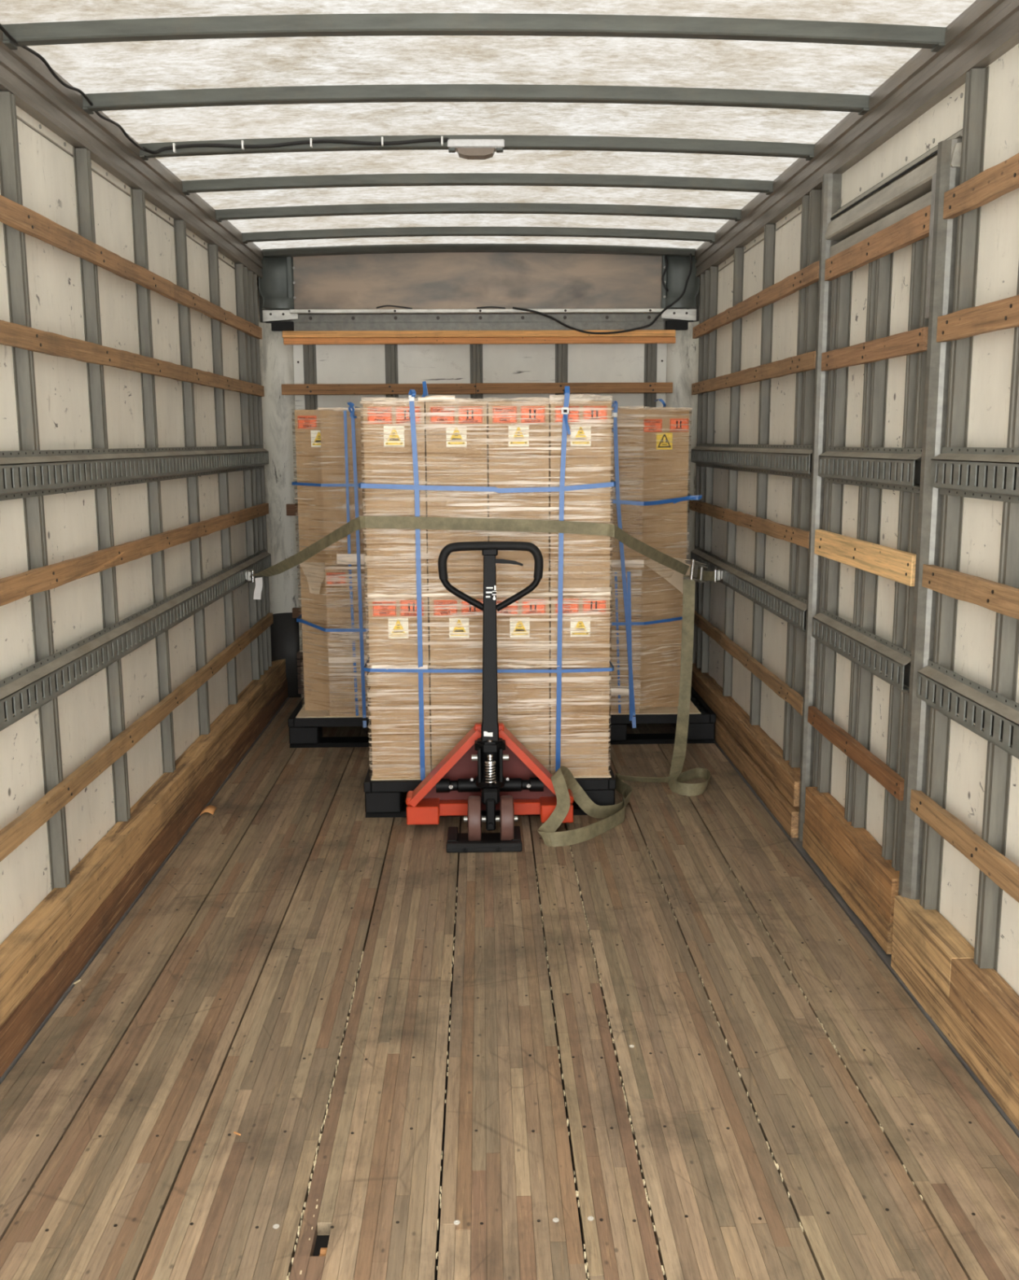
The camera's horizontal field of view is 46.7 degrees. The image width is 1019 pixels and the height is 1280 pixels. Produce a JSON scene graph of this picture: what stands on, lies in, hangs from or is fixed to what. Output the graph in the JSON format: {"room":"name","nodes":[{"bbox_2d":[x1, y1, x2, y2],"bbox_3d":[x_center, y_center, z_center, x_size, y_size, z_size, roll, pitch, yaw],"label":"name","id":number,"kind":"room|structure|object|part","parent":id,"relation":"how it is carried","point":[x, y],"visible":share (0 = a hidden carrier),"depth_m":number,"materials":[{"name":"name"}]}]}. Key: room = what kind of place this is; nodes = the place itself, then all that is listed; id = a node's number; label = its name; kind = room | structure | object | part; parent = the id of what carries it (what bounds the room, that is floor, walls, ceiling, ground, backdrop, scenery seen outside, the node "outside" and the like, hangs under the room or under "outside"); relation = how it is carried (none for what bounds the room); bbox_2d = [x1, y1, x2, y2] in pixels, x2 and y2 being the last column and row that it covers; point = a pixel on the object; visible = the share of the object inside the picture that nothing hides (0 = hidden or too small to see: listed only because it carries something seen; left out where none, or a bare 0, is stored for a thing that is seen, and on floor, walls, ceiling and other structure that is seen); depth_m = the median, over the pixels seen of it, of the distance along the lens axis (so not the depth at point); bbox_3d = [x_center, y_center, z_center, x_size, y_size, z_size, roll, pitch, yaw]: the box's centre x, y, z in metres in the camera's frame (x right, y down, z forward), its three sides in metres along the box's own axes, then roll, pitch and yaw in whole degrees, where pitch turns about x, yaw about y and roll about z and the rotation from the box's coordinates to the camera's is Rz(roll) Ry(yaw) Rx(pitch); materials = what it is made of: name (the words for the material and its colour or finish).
{"room":"cargo space","nodes":[
{"label":"cargo space","id":0,"kind":"room"},
{"bbox_2d":[0,22,273,944],"bbox_3d":[-1.305,-0.304,3.265,0.120,2.560,7.300,0,10,-1],"label":"wall","id":1,"kind":"structure","parent":0,"point":[134,509],"depth_m":3.81,"materials":[{"name":"metal"}]},
{"bbox_3d":[-1.307,-0.161,2.948,0.010,2.364,0.594,0,10,-1],"label":"wall panel","id":2,"kind":"part","parent":1,"relation":"part of","materials":[{"name":"paint"}]},
{"bbox_3d":[-1.327,-1.458,3.334,0.009,0.047,0.594,0,10,-1],"label":"wall panel","id":3,"kind":"part","parent":1,"relation":"part of","materials":[{"name":"paint"}]},
{"bbox_3d":[-1.321,-0.260,3.536,0.010,2.364,0.594,0,10,-1],"label":"wall panel","id":4,"kind":"part","parent":1,"relation":"part of","materials":[{"name":"paint"}]},
{"bbox_3d":[-1.341,-1.557,3.922,0.009,0.047,0.594,0,10,-1],"label":"wall panel","id":5,"kind":"part","parent":1,"relation":"part of","materials":[{"name":"paint"}]},
{"bbox_3d":[-1.268,-0.425,3.068,0.003,0.062,6.946,0,10,-1],"label":"plate","id":6,"kind":"part","parent":1,"relation":"part of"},
{"bbox_3d":[-1.265,0.133,3.137,0.003,0.062,6.896,0,10,-1],"label":"plate","id":7,"kind":"part","parent":1,"relation":"part of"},
{"bbox_3d":[-1.335,-0.360,4.124,0.010,2.364,0.594,0,10,-1],"label":"wall panel","id":8,"kind":"part","parent":1,"relation":"part of","materials":[{"name":"paint"}]},
{"bbox_3d":[-1.300,-1.482,3.021,0.050,0.150,7.210,0,10,-1],"label":"roof rail","id":9,"kind":"part","parent":1,"relation":"part of","materials":[{"name":"metal"}]},
{"bbox_2d":[0,658,288,1077],"bbox_3d":[-1.260,0.820,3.400,0.080,0.228,7.190,0,10,-1],"label":"baseboard","id":10,"kind":"structure","parent":1,"relation":"attached to","point":[45,953],"depth_m":3.69,"materials":[{"name":"brown wood"}]},
{"bbox_3d":[-1.355,-1.656,4.510,0.009,0.047,0.594,0,10,-1],"label":"wall panel","id":11,"kind":"part","parent":1,"relation":"part of","materials":[{"name":"paint"}]},
{"bbox_3d":[-1.349,-0.459,4.712,0.009,2.364,0.594,0,10,-1],"label":"wall panel","id":12,"kind":"part","parent":1,"relation":"part of","materials":[{"name":"paint"}]},
{"bbox_3d":[-1.369,-1.756,5.098,0.009,0.047,0.594,0,10,-1],"label":"wall panel","id":13,"kind":"part","parent":1,"relation":"part of","materials":[{"name":"paint"}]},
{"bbox_3d":[-1.363,-0.558,5.300,0.010,2.364,0.594,0,10,-1],"label":"wall panel","id":14,"kind":"part","parent":1,"relation":"part of","materials":[{"name":"paint"}]},
{"bbox_3d":[-1.383,-1.855,5.686,0.009,0.047,0.594,0,10,-1],"label":"wall panel","id":15,"kind":"part","parent":1,"relation":"part of","materials":[{"name":"paint"}]},
{"bbox_3d":[-1.377,-0.657,5.888,0.009,2.364,0.594,0,10,-1],"label":"wall panel","id":16,"kind":"part","parent":1,"relation":"part of","materials":[{"name":"paint"}]},
{"bbox_3d":[-1.395,-0.788,6.661,0.011,2.364,0.257,0,10,-1],"label":"wall panel","id":17,"kind":"part","parent":1,"relation":"part of","materials":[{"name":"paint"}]},
{"bbox_2d":[257,251,699,697],"bbox_3d":[-0.158,-0.931,6.732,2.580,2.630,0.310,0,10,-1],"label":"wall","id":18,"kind":"structure","parent":0,"point":[326,342],"depth_m":6.65,"materials":[{"name":"metal"}]},
{"bbox_3d":[-1.333,-0.705,6.720,0.085,2.140,0.282,7,12,38],"label":"corner panel","id":19,"kind":"part","parent":18,"relation":"part of","materials":[{"name":"paint"}]},
{"bbox_3d":[-1.334,0.103,6.846,0.077,0.505,0.256,7,12,36],"label":"corner kick plate","id":20,"kind":"part","parent":18,"relation":"part of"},
{"bbox_3d":[-1.171,-0.700,6.835,0.092,2.090,0.027,0,10,-1],"label":"wall panel","id":21,"kind":"part","parent":18,"relation":"part of","materials":[{"name":"paint"}]},
{"bbox_3d":[-0.894,-0.702,6.841,0.457,2.090,0.027,0,10,-1],"label":"wall panel","id":22,"kind":"part","parent":18,"relation":"part of","materials":[{"name":"paint"}]},
{"bbox_2d":[376,305,412,309],"bbox_3d":[-0.643,-1.858,6.594,0.202,0.023,0.019,0,10,-1],"label":"scrap","id":23,"kind":"object","parent":18,"relation":"on","point":[382,305],"visible":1,"depth_m":6.59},
{"bbox_3d":[-0.424,-0.706,6.851,0.477,2.090,0.027,0,10,-1],"label":"wall panel","id":24,"kind":"part","parent":18,"relation":"part of","materials":[{"name":"paint"}]},
{"bbox_3d":[-0.178,-1.810,6.639,2.090,0.042,0.024,0,10,-1],"label":"bolt rail","id":25,"kind":"part","parent":18,"relation":"part of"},
{"bbox_3d":[-0.170,-2.016,6.636,2.090,0.318,0.027,0,10,-1],"label":"header panel","id":26,"kind":"part","parent":18,"relation":"part of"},
{"bbox_3d":[-0.173,-1.762,6.655,2.090,0.056,0.015,0,10,-1],"label":"rail","id":27,"kind":"part","parent":18,"relation":"part of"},
{"bbox_2d":[476,306,505,308],"bbox_3d":[-0.103,-1.859,6.605,0.161,0.014,0.013,-1,10,-5],"label":"scrap","id":28,"kind":"object","parent":18,"relation":"on","point":[485,306],"visible":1,"depth_m":6.60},
{"bbox_3d":[0.058,-0.711,6.862,0.480,2.090,0.027,0,10,-1],"label":"wall panel","id":29,"kind":"part","parent":18,"relation":"part of","materials":[{"name":"paint"}]},
{"bbox_3d":[0.552,-0.715,6.873,0.504,2.090,0.027,0,10,-1],"label":"wall panel","id":30,"kind":"part","parent":18,"relation":"part of","materials":[{"name":"paint"}]},
{"bbox_3d":[0.853,-0.717,6.880,0.092,2.090,0.027,0,10,-1],"label":"wall panel","id":31,"kind":"part","parent":18,"relation":"part of","materials":[{"name":"paint"}]},
{"bbox_2d":[661,255,668,291],"bbox_3d":[0.870,-2.048,6.598,0.040,0.195,0.023,0,10,-1],"label":"cable","id":32,"kind":"object","parent":18,"relation":"attached to","point":[665,256],"visible":1,"depth_m":6.59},
{"bbox_3d":[1.020,-0.726,6.773,0.085,2.140,0.282,-9,13,-41],"label":"corner panel","id":33,"kind":"part","parent":18,"relation":"part of","materials":[{"name":"paint"}]},
{"bbox_2d":[0,0,975,257],"bbox_3d":[-0.081,-1.562,3.057,2.470,0.079,7.250,0,10,-1],"label":"ceiling","id":34,"kind":"structure","parent":0,"point":[640,127],"depth_m":3.60,"materials":[{"name":"plastic"}]},
{"bbox_2d":[0,23,146,151],"bbox_3d":[-1.258,-1.589,3.404,0.019,0.025,1.501,0,10,-1],"label":"power cable","id":35,"kind":"object","parent":34,"relation":"attached to","point":[2,28],"visible":0.99,"depth_m":3.34,"materials":[{"name":"rubber"}]},
{"bbox_2d":[142,136,448,154],"bbox_3d":[-0.744,-1.738,4.140,1.067,0.060,0.061,0,10,-1],"label":"cable","id":36,"kind":"object","parent":34,"relation":"attached to","point":[441,140],"visible":1,"depth_m":4.16,"materials":[{"name":"black plastic"}]},
{"bbox_2d":[447,138,504,159],"bbox_3d":[-0.119,-1.747,4.205,0.202,0.054,0.068,0,10,-1],"label":"ceiling lamp","id":37,"kind":"object","parent":34,"relation":"attached to","point":[467,148],"visible":1,"depth_m":4.18,"materials":[{"name":"plastic"}]},
{"bbox_3d":[-0.164,-2.156,6.540,2.380,0.062,0.100,0,10,-1],"label":"roof rail","id":38,"kind":"part","parent":34,"relation":"part of","materials":[{"name":"metal"}]},
{"bbox_2d":[512,253,692,333],"bbox_3d":[0.514,-1.933,6.574,0.996,0.448,0.048,0,10,0],"label":"cable","id":39,"kind":"object","parent":34,"relation":"hanging from","point":[691,260],"visible":1,"depth_m":6.59,"materials":[{"name":"rubber"}]},
{"bbox_2d":[0,696,1018,1279],"bbox_3d":[-0.069,0.959,3.508,2.520,0.096,7.300,0,10,-1],"label":"floor","id":40,"kind":"structure","parent":0,"point":[663,1043],"depth_m":2.84,"materials":[{"name":"brown wood"}]},
{"bbox_2d":[200,805,216,815],"bbox_3d":[-1.224,0.692,4.797,0.053,0.020,0.085,0,10,-1],"label":"chip","id":41,"kind":"object","parent":40,"relation":"on","point":[211,809],"visible":1,"depth_m":4.79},
{"bbox_2d":[287,695,371,747],"bbox_3d":[-0.585,0.365,6.342,1.030,0.148,1.070,0,10,-1],"label":"pallet","id":42,"kind":"object","parent":40,"relation":"on","point":[304,732],"visible":0.17,"depth_m":5.81,"materials":[{"name":"plastic"}]},
{"bbox_2d":[295,704,368,717],"bbox_3d":[-0.576,0.293,6.318,0.975,0.003,1.015,0,10,-1],"label":"sheet","id":43,"kind":"object","parent":42,"relation":"on","point":[302,713],"visible":0.14,"depth_m":5.86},
{"bbox_2d":[299,562,328,710],"bbox_3d":[-0.926,-0.080,6.293,0.234,0.743,0.802,0,10,-1],"label":"cardboard box","id":44,"kind":"object","parent":43,"relation":"on","point":[313,605],"visible":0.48,"depth_m":5.91,"materials":[{"name":"cardboard"}]},
{"bbox_2d":[294,409,324,562],"bbox_3d":[-0.930,-0.815,6.168,0.234,0.743,0.804,0,10,-1],"label":"cardboard box","id":45,"kind":"object","parent":44,"relation":"on","point":[308,447],"visible":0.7,"depth_m":5.77,"materials":[{"name":"cardboard"}]},
{"bbox_2d":[291,407,370,712],"bbox_3d":[-0.796,-0.405,5.955,1.276,1.495,0.543,9,13,43],"label":"wrap","id":46,"kind":"object","parent":43,"relation":"on","point":[351,558],"visible":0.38,"depth_m":5.71,"materials":[{"name":"beige"}]},
{"bbox_2d":[291,480,358,486],"bbox_3d":[-0.798,-0.779,5.875,1.281,0.024,0.532,9,13,43],"label":"band","id":47,"kind":"object","parent":46,"relation":"attached to","point":[295,482],"visible":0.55,"depth_m":5.62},
{"bbox_2d":[296,614,368,631],"bbox_3d":[-0.795,-0.103,5.989,1.281,0.048,0.532,9,13,43],"label":"band","id":48,"kind":"object","parent":46,"relation":"attached to","point":[298,619],"visible":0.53,"depth_m":5.73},
{"bbox_2d":[343,409,358,715],"bbox_3d":[-0.773,-0.436,6.129,0.033,1.492,0.894,0,10,-1],"label":"band","id":49,"kind":"object","parent":46,"relation":"attached to","point":[344,411],"visible":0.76,"depth_m":5.67,"materials":[{"name":"plastic"}]},
{"bbox_2d":[346,401,366,728],"bbox_3d":[-0.744,-0.418,6.118,0.054,1.571,0.923,0,10,-1],"label":"band","id":50,"kind":"object","parent":46,"relation":"attached to","point":[351,408],"visible":0.98,"depth_m":5.68,"materials":[{"name":"blue plastic"}]},
{"bbox_2d":[324,564,370,715],"bbox_3d":[-0.760,-0.002,5.833,0.264,0.743,0.134,0,10,-1],"label":"cardboard box","id":51,"kind":"object","parent":43,"relation":"on","point":[338,612],"visible":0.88,"depth_m":5.76,"materials":[{"name":"cardboard"}]},
{"bbox_2d":[299,562,324,594],"bbox_3d":[-0.957,-0.303,5.793,0.160,0.152,0.076,0,10,-1],"label":"sheet","id":52,"kind":"object","parent":51,"relation":"hanging from","point":[314,572],"visible":0.79,"depth_m":5.80,"materials":[{"name":"cardboard"}]},
{"bbox_2d":[320,409,366,565],"bbox_3d":[-0.764,-0.738,5.708,0.264,0.743,0.134,0,10,-1],"label":"cardboard box","id":53,"kind":"object","parent":51,"relation":"on","point":[332,438],"visible":0.63,"depth_m":5.63,"materials":[{"name":"cardboard"}]},
{"bbox_2d":[245,515,722,846],"bbox_3d":[-0.114,0.035,5.118,2.344,1.207,1.705,0,10,-1],"label":"strap","id":54,"kind":"object","parent":40,"relation":"on","point":[562,780],"visible":0.99,"depth_m":4.71,"materials":[{"name":"fabric"}]},
{"bbox_3d":[0.849,-0.319,5.428,0.008,0.060,0.055,4,-4,38],"label":"handle plate","id":55,"kind":"part","parent":54,"relation":"part of","materials":[{"name":"metal"}]},
{"bbox_2d":[445,826,522,853],"bbox_3d":[-0.095,0.745,4.415,0.278,0.036,0.199,0,10,-1],"label":"chock","id":56,"kind":"object","parent":40,"relation":"on","point":[490,842],"visible":0.98,"depth_m":4.33,"materials":[{"name":"black rubber"}]},
{"bbox_2d":[363,758,615,817],"bbox_3d":[-0.089,0.548,5.244,1.009,0.148,1.040,0,10,-1],"label":"pallet","id":57,"kind":"object","parent":40,"relation":"on","point":[383,798],"visible":0.21,"depth_m":4.73,"materials":[{"name":"plastic"}]},
{"bbox_2d":[370,771,611,780],"bbox_3d":[-0.085,0.474,5.229,0.965,0.003,0.985,0,10,-1],"label":"sheet","id":58,"kind":"object","parent":57,"relation":"on","point":[575,776],"visible":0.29,"depth_m":4.75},
{"bbox_2d":[368,592,431,777],"bbox_3d":[-0.447,0.111,5.157,0.233,0.741,0.954,0,10,-1],"label":"cardboard box","id":59,"kind":"object","parent":58,"relation":"on","point":[395,766],"visible":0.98,"depth_m":4.69,"materials":[{"name":"cardboard"}]},
{"bbox_2d":[362,401,428,594],"bbox_3d":[-0.452,-0.623,5.030,0.233,0.739,0.954,0,10,-1],"label":"cardboard box","id":60,"kind":"object","parent":59,"relation":"on","point":[386,502],"visible":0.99,"depth_m":4.56,"materials":[{"name":"cardboard"}]},
{"bbox_2d":[429,596,483,770],"bbox_3d":[-0.208,0.109,5.162,0.233,0.741,0.954,0,10,-1],"label":"cardboard box","id":61,"kind":"object","parent":58,"relation":"on","point":[442,655],"visible":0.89,"depth_m":4.68,"materials":[{"name":"cardboard"}]},
{"bbox_2d":[425,401,487,593],"bbox_3d":[-0.213,-0.625,5.035,0.233,0.739,0.954,0,10,-1],"label":"cardboard box","id":62,"kind":"object","parent":61,"relation":"on","point":[447,464],"visible":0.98,"depth_m":4.55,"materials":[{"name":"cardboard"}]},
{"bbox_2d":[360,394,613,777],"bbox_3d":[-0.093,-0.269,5.095,0.971,1.512,0.985,0,10,-1],"label":"wrap","id":63,"kind":"object","parent":58,"relation":"on","point":[451,398],"visible":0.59,"depth_m":4.63,"materials":[{"name":"beige"}]},
{"bbox_2d":[408,381,428,780],"bbox_3d":[-0.359,-0.289,5.091,0.070,1.590,1.014,0,10,-1],"label":"band","id":64,"kind":"object","parent":63,"relation":"attached to","point":[411,397],"visible":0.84,"depth_m":4.61,"materials":[{"name":"blue plastic"}]},
{"bbox_2d":[358,480,615,493],"bbox_3d":[-0.095,-0.666,5.021,0.993,0.040,0.974,0,10,-1],"label":"band","id":65,"kind":"object","parent":63,"relation":"attached to","point":[612,483],"visible":0.78,"depth_m":4.54,"materials":[{"name":"plastic"}]},
{"bbox_2d":[363,656,613,672],"bbox_3d":[-0.092,0.040,5.140,0.993,0.024,0.975,0,10,-1],"label":"band","id":66,"kind":"object","parent":63,"relation":"attached to","point":[366,669],"visible":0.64,"depth_m":4.66,"materials":[{"name":"plastic"}]},
{"bbox_2d":[555,386,570,772],"bbox_3d":[0.196,-0.279,5.099,0.055,1.556,1.028,0,10,-1],"label":"band","id":67,"kind":"object","parent":63,"relation":"attached to","point":[565,410],"visible":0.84,"depth_m":4.61,"materials":[{"name":"blue plastic"}]},
{"bbox_2d":[496,592,549,772],"bbox_3d":[0.031,0.107,5.167,0.233,0.741,0.954,0,10,-1],"label":"cardboard box","id":68,"kind":"object","parent":58,"relation":"on","point":[525,693],"visible":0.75,"depth_m":4.69,"materials":[{"name":"cardboard"}]},
{"bbox_2d":[486,400,548,592],"bbox_3d":[0.025,-0.627,5.040,0.233,0.739,0.954,0,10,-1],"label":"cardboard box","id":69,"kind":"object","parent":68,"relation":"on","point":[513,573],"visible":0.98,"depth_m":4.56,"materials":[{"name":"cardboard"}]},
{"bbox_2d":[548,590,609,776],"bbox_3d":[0.270,0.105,5.174,0.233,0.741,0.954,0,10,-1],"label":"cardboard box","id":70,"kind":"object","parent":58,"relation":"on","point":[599,654],"visible":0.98,"depth_m":4.71,"materials":[{"name":"cardboard"}]},
{"bbox_2d":[548,400,611,592],"bbox_3d":[0.264,-0.629,5.044,0.233,0.739,0.954,0,10,-1],"label":"cardboard box","id":71,"kind":"object","parent":70,"relation":"on","point":[580,571],"visible":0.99,"depth_m":4.58,"materials":[{"name":"cardboard"}]},
{"bbox_2d":[405,541,573,841],"bbox_3d":[-0.089,0.103,4.949,0.644,1.120,1.434,0,10,-1],"label":"jack","id":72,"kind":"object","parent":40,"relation":"on","point":[489,770],"visible":0.99,"depth_m":4.40,"materials":[{"name":"orange paint"}]},
{"bbox_3d":[-0.245,0.480,4.541,0.284,0.301,0.115,0,10,-1],"label":"diagonal arm","id":73,"kind":"part","parent":72,"relation":"part of","materials":[{"name":"orange paint"}]},
{"bbox_3d":[-0.201,0.653,4.594,0.150,0.050,0.050,0,10,-1],"label":"cross rail","id":74,"kind":"part","parent":72,"relation":"part of","materials":[{"name":"metal"}]},
{"bbox_3d":[-0.196,0.557,4.522,0.170,0.054,0.054,0,10,-1],"label":"rocker arm","id":75,"kind":"part","parent":72,"relation":"part of","materials":[{"name":"black paint"}]},
{"bbox_3d":[-0.078,0.501,4.604,0.600,0.335,0.010,0,10,-1],"label":"frame plate","id":76,"kind":"part","parent":72,"relation":"part of","materials":[{"name":"red paint"}]},
{"bbox_3d":[-0.002,-0.285,4.338,0.105,0.028,0.012,0,10,-1],"label":"release lever","id":77,"kind":"part","parent":72,"relation":"part of","materials":[{"name":"black paint"}]},
{"bbox_3d":[0.044,0.555,4.528,0.170,0.054,0.054,0,10,-1],"label":"rocker arm","id":78,"kind":"part","parent":72,"relation":"part of","materials":[{"name":"black paint"}]},
{"bbox_3d":[0.049,0.650,4.600,0.150,0.050,0.050,0,10,-1],"label":"cross rail","id":79,"kind":"part","parent":72,"relation":"part of","materials":[{"name":"metal"}]},
{"bbox_3d":[0.091,0.477,4.549,0.284,0.301,0.115,0,10,-1],"label":"diagonal arm","id":80,"kind":"part","parent":72,"relation":"part of","materials":[{"name":"orange paint"}]},
{"bbox_2d":[608,686,715,744],"bbox_3d":[0.496,0.356,6.367,1.026,0.148,1.070,0,10,-1],"label":"pallet","id":81,"kind":"object","parent":40,"relation":"on","point":[701,726],"visible":0.22,"depth_m":5.85,"materials":[{"name":"plastic"}]},
{"bbox_2d":[608,700,700,715],"bbox_3d":[0.469,0.284,6.341,0.935,0.003,1.015,0,10,-1],"label":"sheet","id":82,"kind":"object","parent":81,"relation":"on","point":[650,710],"visible":0.14,"depth_m":5.91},
{"bbox_2d":[608,566,641,713],"bbox_3d":[0.509,-0.013,5.857,0.266,0.743,0.132,0,10,-1],"label":"cardboard box","id":83,"kind":"object","parent":82,"relation":"on","point":[635,581],"visible":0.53,"depth_m":5.79,"materials":[{"name":"cardboard"}]},
{"bbox_2d":[609,407,644,559],"bbox_3d":[0.505,-0.748,5.733,0.266,0.743,0.132,0,10,-1],"label":"cardboard box","id":84,"kind":"object","parent":83,"relation":"on","point":[630,469],"visible":0.49,"depth_m":5.67,"materials":[{"name":"cardboard"}]},
{"bbox_2d":[608,405,692,713],"bbox_3d":[0.606,-0.414,5.964,1.328,1.498,0.583,-10,13,-44],"label":"wrap","id":85,"kind":"object","parent":82,"relation":"on","point":[614,563],"visible":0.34,"depth_m":5.77,"materials":[{"name":"beige"}]},
{"bbox_2d":[614,572,621,713],"bbox_3d":[0.530,0.015,5.784,0.039,0.706,0.001,0,10,-1],"label":"band","id":86,"kind":"object","parent":85,"relation":"attached to","point":[615,573],"visible":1,"depth_m":5.78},
{"bbox_2d":[611,400,635,728],"bbox_3d":[0.543,-0.422,6.147,0.136,1.586,0.925,0,10,-1],"label":"band","id":87,"kind":"object","parent":85,"relation":"attached to","point":[615,404],"visible":0.84,"depth_m":5.67,"materials":[{"name":"blue plastic"}]},
{"bbox_2d":[626,571,632,720],"bbox_3d":[0.589,0.034,5.773,0.039,0.740,0.003,0,10,-1],"label":"band","id":88,"kind":"object","parent":85,"relation":"attached to","point":[628,590],"visible":1,"depth_m":5.77,"materials":[{"name":"plastic"}]},
{"bbox_2d":[610,616,682,625],"bbox_3d":[0.602,-0.123,6.006,1.330,0.027,0.554,-9,13,-43],"label":"band","id":89,"kind":"object","parent":85,"relation":"attached to","point":[676,618],"visible":0.3,"depth_m":5.78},
{"bbox_2d":[610,493,702,505],"bbox_3d":[0.621,-0.704,5.884,1.330,0.045,0.618,-9,13,-43],"label":"band","id":90,"kind":"object","parent":85,"relation":"attached to","point":[688,497],"visible":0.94,"depth_m":5.72,"materials":[{"name":"blue plastic"}]},
{"bbox_2d":[644,557,690,592],"bbox_3d":[0.778,-0.286,5.817,0.250,0.235,0.116,0,10,-1],"label":"sheet","id":91,"kind":"object","parent":85,"relation":"attached to","point":[673,577],"visible":0.52,"depth_m":5.83,"materials":[{"name":"cardboard"}]},
{"bbox_2d":[639,560,682,706],"bbox_3d":[0.755,-0.094,6.331,0.234,0.743,0.802,0,10,-1],"label":"cardboard box","id":92,"kind":"object","parent":82,"relation":"on","point":[656,604],"visible":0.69,"depth_m":5.94,"materials":[{"name":"cardboard"}]},
{"bbox_2d":[641,408,688,559],"bbox_3d":[0.752,-0.830,6.206,0.234,0.743,0.804,0,10,-1],"label":"cardboard box","id":93,"kind":"object","parent":92,"relation":"on","point":[665,453],"visible":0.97,"depth_m":5.81,"materials":[{"name":"cardboard"}]},
{"bbox_2d":[653,398,666,407],"bbox_3d":[0.741,-1.162,5.790,0.053,0.039,0.074,0,10,-1],"label":"band","id":94,"kind":"object","parent":93,"relation":"on","point":[660,399],"visible":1,"depth_m":5.76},
{"bbox_2d":[688,0,1018,995],"bbox_3d":[1.153,-0.325,3.320,0.122,2.560,7.300,0,10,-1],"label":"wall","id":95,"kind":"structure","parent":0,"point":[762,331],"depth_m":3.18,"materials":[{"name":"metal"}]},
{"bbox_3d":[1.099,-0.703,6.085,0.009,2.364,0.657,0,10,-1],"label":"wall panel","id":96,"kind":"part","parent":95,"relation":"part of","materials":[{"name":"paint"}]},
{"bbox_3d":[1.093,-1.900,5.883,0.009,0.048,0.657,0,10,-1],"label":"wall panel","id":97,"kind":"part","parent":95,"relation":"part of","materials":[{"name":"paint"}]},
{"bbox_3d":[1.114,-0.598,5.462,0.010,2.364,0.602,0,10,-1],"label":"wall panel","id":98,"kind":"part","parent":95,"relation":"part of","materials":[{"name":"paint"}]},
{"bbox_3d":[1.108,-1.795,5.260,0.009,0.048,0.602,0,10,-1],"label":"wall panel","id":99,"kind":"part","parent":95,"relation":"part of","materials":[{"name":"paint"}]},
{"bbox_3d":[1.073,-0.268,5.481,0.003,0.062,2.351,0,10,-1],"label":"plate","id":100,"kind":"part","parent":95,"relation":"part of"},
{"bbox_3d":[1.069,-0.830,5.411,0.003,0.062,2.401,0,10,-1],"label":"plate","id":101,"kind":"part","parent":95,"relation":"part of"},
{"bbox_3d":[1.128,-0.498,4.870,0.010,2.364,0.592,0,10,-1],"label":"wall panel","id":102,"kind":"part","parent":95,"relation":"part of","materials":[{"name":"paint"}]},
{"bbox_3d":[1.122,-1.695,4.668,0.009,0.048,0.592,0,10,-1],"label":"wall panel","id":103,"kind":"part","parent":95,"relation":"part of","materials":[{"name":"paint"}]},
{"bbox_3d":[1.113,-0.421,4.248,0.069,2.380,0.060,0,10,-1],"label":"door post","id":104,"kind":"part","parent":95,"relation":"part of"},
{"bbox_2d":[691,663,1018,1130],"bbox_3d":[1.123,0.804,3.454,0.080,0.224,7.190,0,10,-1],"label":"baseboard","id":105,"kind":"structure","parent":95,"relation":"attached to","point":[975,1008],"depth_m":3.06,"materials":[{"name":"brown wood"}]},
{"bbox_3d":[1.139,-1.504,3.075,0.050,0.150,7.210,0,10,-1],"label":"roof rail","id":106,"kind":"part","parent":95,"relation":"part of","materials":[{"name":"metal"}]},
{"bbox_2d":[802,191,931,954],"bbox_3d":[1.143,-0.242,3.699,0.126,2.270,1.200,0,10,-1],"label":"door","id":107,"kind":"structure","parent":95,"relation":"in","point":[875,362],"depth_m":3.68,"materials":[{"name":"paint"}]},
{"bbox_3d":[1.114,0.028,3.752,0.003,0.062,0.911,0,10,-1],"label":"plate","id":108,"kind":"part","parent":107,"relation":"part of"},
{"bbox_3d":[1.158,-0.213,3.727,0.015,2.136,0.965,0,10,-1],"label":"panel","id":109,"kind":"part","parent":107,"relation":"part of","materials":[{"name":"paint"}]},
{"bbox_3d":[1.111,-0.530,3.657,0.003,0.062,0.911,0,10,-1],"label":"plate","id":110,"kind":"part","parent":107,"relation":"part of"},
{"bbox_2d":[819,128,962,319],"bbox_3d":[1.121,-1.159,3.569,0.070,0.462,1.170,0,10,-1],"label":"trim","id":111,"kind":"structure","parent":95,"relation":"attached to","point":[917,178],"depth_m":3.40,"materials":[{"name":"metal"}]},
{"bbox_3d":[1.150,-1.451,3.515,0.010,0.145,1.180,0,10,-1],"label":"wall panel","id":112,"kind":"part","parent":95,"relation":"part of","materials":[{"name":"paint"}]},
{"bbox_3d":[1.135,-0.165,3.181,0.077,2.230,0.063,0,10,-1],"label":"door post","id":113,"kind":"part","parent":95,"relation":"part of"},
{"bbox_3d":[1.168,0.406,1.491,0.003,0.062,3.446,0,10,-1],"label":"plate","id":114,"kind":"part","parent":95,"relation":"part of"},
{"bbox_3d":[1.174,-0.197,2.921,0.010,2.420,0.387,0,10,-1],"label":"wall panel","id":115,"kind":"part","parent":95,"relation":"part of","materials":[{"name":"paint"}]},
{"bbox_3d":[1.165,-0.151,1.389,0.003,0.062,3.431,0,10,-1],"label":"plate","id":116,"kind":"part","parent":95,"relation":"part of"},
{"bbox_3d":[1.186,-0.115,2.433,0.010,2.420,0.597,0,10,-1],"label":"wall panel","id":117,"kind":"part","parent":95,"relation":"part of","materials":[{"name":"paint"}]}
]}

